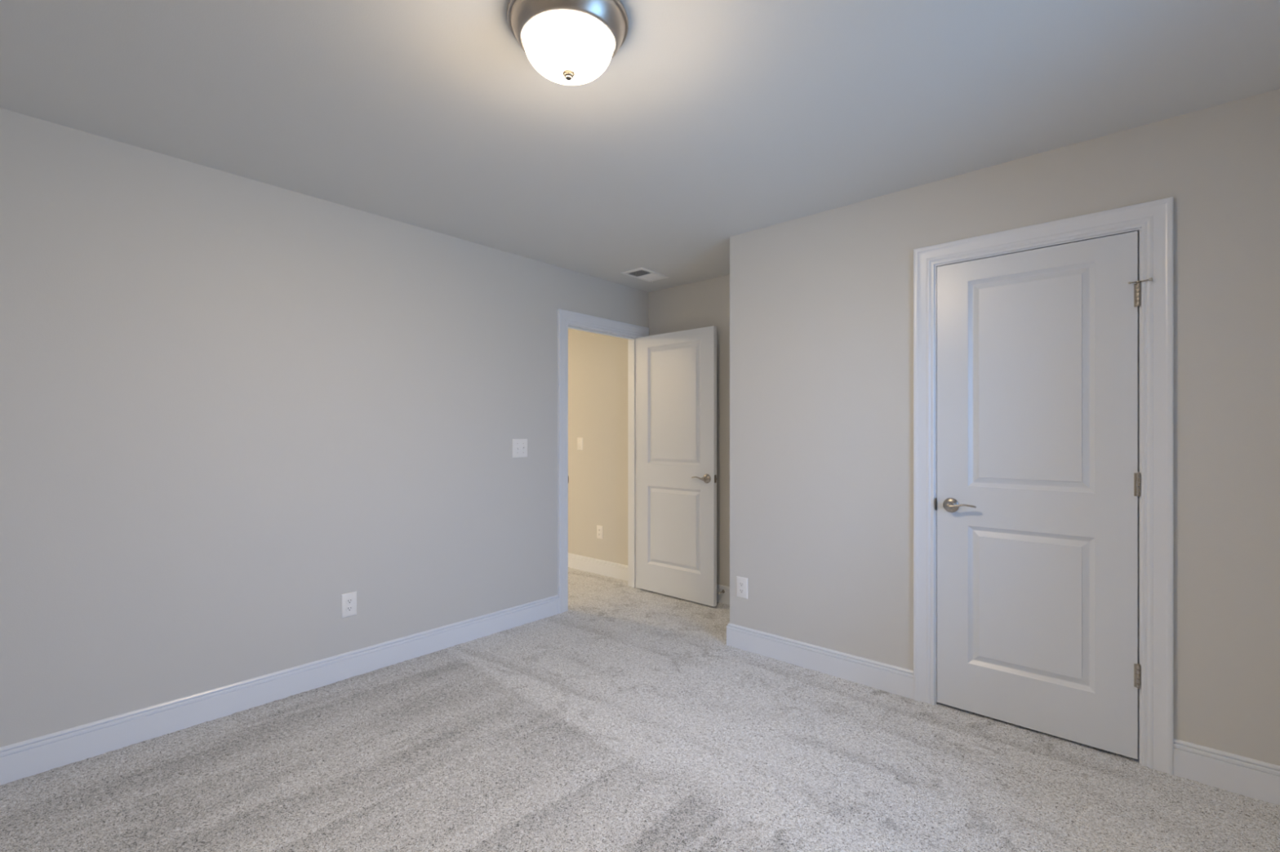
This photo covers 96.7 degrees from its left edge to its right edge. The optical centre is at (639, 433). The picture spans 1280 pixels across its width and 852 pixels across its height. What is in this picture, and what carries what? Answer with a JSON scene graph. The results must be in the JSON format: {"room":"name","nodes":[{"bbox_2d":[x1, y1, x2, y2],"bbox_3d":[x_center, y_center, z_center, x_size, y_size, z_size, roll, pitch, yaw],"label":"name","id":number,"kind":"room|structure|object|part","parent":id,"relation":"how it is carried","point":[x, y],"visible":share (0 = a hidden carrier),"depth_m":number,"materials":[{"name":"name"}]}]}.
{"room":"empty bedroom","nodes":[
{"label":"empty bedroom","id":0,"kind":"room"},
{"bbox_2d":[0,107,648,747],"bbox_3d":[-1.931,0.044,2.565,0.115,2.440,5.900,0,0,42],"label":"wall","id":1,"kind":"structure","parent":0,"point":[233,407],"depth_m":2.58,"materials":[{"name":"grey paint"}]},
{"bbox_2d":[0,595,559,785],"bbox_3d":[-1.705,1.198,2.722,0.014,0.132,3.405,0,0,42],"label":"baseboard","id":2,"kind":"structure","parent":1,"relation":"attached to","point":[32,757],"depth_m":2.57,"materials":[{"name":"white paint"}]},
{"bbox_2d":[341,591,356,617],"bbox_3d":[-1.507,0.888,2.950,0.009,0.122,0.076,0,0,42],"label":"wall outlet","id":3,"kind":"object","parent":1,"relation":"attached to","point":[348,601],"visible":1,"depth_m":2.95,"materials":[{"name":"white plastic"}]},
{"bbox_2d":[346,605,352,611],"bbox_3d":[-1.505,0.907,2.948,0.003,0.025,0.034,0,0,42],"label":"socket","id":4,"kind":"object","parent":3,"relation":"attached to","point":[348,608],"depth_m":2.95,"materials":[{"name":"white plastic"}]},
{"bbox_2d":[346,598,352,604],"bbox_3d":[-1.505,0.869,2.948,0.003,0.025,0.034,0,0,42],"label":"socket","id":5,"kind":"object","parent":3,"relation":"attached to","point":[348,601],"depth_m":2.95,"materials":[{"name":"white plastic"}]},
{"bbox_2d":[512,439,527,457],"bbox_3d":[-0.786,0.096,3.752,0.020,0.122,0.120,0,0,42],"label":"light switch","id":6,"kind":"object","parent":1,"relation":"attached to","point":[519,446],"visible":1,"depth_m":3.75,"materials":[{"name":"white plastic"}]},
{"bbox_2d":[557,308,648,613],"bbox_3d":[-0.301,0.194,4.400,0.154,2.140,0.968,0,0,42],"label":"trim","id":7,"kind":"structure","parent":1,"relation":"attached to","point":[566,320],"depth_m":4.12,"materials":[{"name":"white paint"}]},
{"bbox_3d":[-0.352,0.194,4.444,0.020,2.140,0.968,0,0,42],"label":"hall casing","id":8,"kind":"part","parent":7,"relation":"part of","materials":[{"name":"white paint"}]},
{"bbox_2d":[636,325,716,606],"bbox_3d":[0.265,0.236,4.373,0.775,2.028,0.153,0,0,42],"label":"door","id":9,"kind":"structure","parent":1,"relation":"in","point":[677,371],"depth_m":4.34,"materials":[{"name":"white paint"}]},
{"bbox_3d":[0.424,0.328,4.145,0.124,0.029,0.029,0,0,42],"label":"lever","id":10,"kind":"part","parent":9,"relation":"part of","materials":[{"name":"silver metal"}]},
{"bbox_2d":[0,0,1279,292],"bbox_3d":[-1.835,-1.226,2.557,7.690,0.100,6.015,0,0,42],"label":"ceiling","id":11,"kind":"structure","parent":0,"point":[712,122],"depth_m":1.99,"materials":[{"name":"white paint"}]},
{"bbox_2d":[506,0,628,85],"bbox_3d":[-0.203,-1.093,1.621,0.342,0.167,0.342,0,0,42],"label":"ceiling light","id":12,"kind":"object","parent":11,"relation":"attached to","point":[570,42],"visible":1,"depth_m":1.54,"materials":[{"name":"white glass"}]},
{"bbox_3d":[-0.203,-1.075,1.621,0.254,0.091,0.254,0,0,42],"label":"lamp shade","id":13,"kind":"part","parent":12,"relation":"part of","materials":[{"name":"white glass"}]},
{"bbox_2d":[621,267,669,283],"bbox_3d":[0.042,-1.166,4.211,0.200,0.021,0.316,0,0,42],"label":"ceiling vent","id":14,"kind":"object","parent":11,"relation":"in","point":[642,273],"visible":1,"depth_m":4.20,"materials":[{"name":"white plastic"}]},
{"bbox_2d":[0,567,1279,851],"bbox_3d":[-1.857,1.263,2.532,7.690,0.006,5.950,0,0,42],"label":"floor","id":15,"kind":"structure","parent":0,"point":[625,718],"depth_m":2.12,"materials":[{"name":"grey carpet"}]},
{"bbox_2d":[568,275,729,586],"bbox_3d":[0.124,0.044,4.762,7.690,2.440,0.115,0,0,42],"label":"wall","id":16,"kind":"structure","parent":0,"point":[597,364],"depth_m":5.01,"materials":[{"name":"grey paint"}]},
{"bbox_2d":[577,437,582,450],"bbox_3d":[-0.563,0.096,5.283,0.073,0.119,0.020,0,0,42],"label":"light switch","id":17,"kind":"object","parent":16,"relation":"attached to","point":[580,440],"visible":1,"depth_m":5.28,"materials":[{"name":"white plastic"}]},
{"bbox_2d":[568,553,627,581],"bbox_3d":[-1.371,1.198,6.004,3.575,0.132,0.014,0,0,42],"label":"baseboard","id":18,"kind":"structure","parent":16,"relation":"attached to","point":[602,567],"depth_m":5.11,"materials":[{"name":"white paint"}]},
{"bbox_2d":[596,524,602,539],"bbox_3d":[-0.364,0.886,5.113,0.072,0.118,0.009,0,0,42],"label":"wall outlet","id":19,"kind":"object","parent":16,"relation":"attached to","point":[599,528],"visible":1,"depth_m":5.11,"materials":[{"name":"white plastic"}]},
{"bbox_2d":[729,88,1279,765],"bbox_3d":[1.706,0.044,2.821,2.517,2.440,0.687,0,0,42],"label":"wall","id":20,"kind":"structure","parent":0,"point":[821,304],"depth_m":2.54,"materials":[{"name":"grey paint"}]},
{"bbox_2d":[736,576,747,599],"bbox_3d":[0.598,0.904,3.339,0.076,0.122,0.009,0,0,42],"label":"wall outlet","id":21,"kind":"object","parent":20,"relation":"attached to","point":[741,582],"visible":1,"depth_m":3.33,"materials":[{"name":"white plastic"}]},
{"bbox_2d":[738,588,744,593],"bbox_3d":[0.596,0.923,3.337,0.034,0.025,0.003,0,0,42],"label":"socket","id":22,"kind":"object","parent":21,"relation":"attached to","point":[740,590],"depth_m":3.34,"materials":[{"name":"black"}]},
{"bbox_2d":[738,582,744,586],"bbox_3d":[0.596,0.884,3.337,0.034,0.025,0.003,0,0,42],"label":"socket","id":23,"kind":"object","parent":21,"relation":"attached to","point":[740,584],"depth_m":3.34,"materials":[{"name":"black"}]},
{"bbox_2d":[716,584,913,699],"bbox_3d":[0.731,1.198,3.725,0.616,0.132,2.302,0,0,-19],"label":"baseboard","id":24,"kind":"structure","parent":20,"relation":"attached to","point":[895,680],"depth_m":3.01,"materials":[{"name":"white paint"}]},
{"bbox_2d":[913,196,1173,775],"bbox_3d":[1.678,0.194,2.450,0.901,2.140,0.134,0,0,42],"label":"trim","id":25,"kind":"structure","parent":20,"relation":"attached to","point":[1153,220],"depth_m":2.16,"materials":[{"name":"white paint"}]},
{"bbox_3d":[1.384,0.328,2.654,0.002,0.057,0.045,0,0,42],"label":"strike plate","id":26,"kind":"part","parent":25,"relation":"part of","materials":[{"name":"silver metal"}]},
{"bbox_2d":[937,231,1152,759],"bbox_3d":[1.653,0.237,2.392,0.748,2.026,0.094,0,0,42],"label":"door","id":27,"kind":"structure","parent":20,"relation":"in","point":[1038,483],"depth_m":2.38,"materials":[{"name":"white paint"}]},
{"bbox_3d":[1.433,0.328,2.544,0.124,0.029,0.029,0,0,42],"label":"lever","id":28,"kind":"part","parent":27,"relation":"part of","materials":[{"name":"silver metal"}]},
{"bbox_2d":[1173,737,1279,805],"bbox_3d":[-0.212,1.198,1.591,3.750,0.132,3.698,0,0,42],"label":"baseboard","id":29,"kind":"structure","parent":20,"relation":"attached to","point":[1245,776],"depth_m":2.01,"materials":[{"name":"white paint"}]}
]}

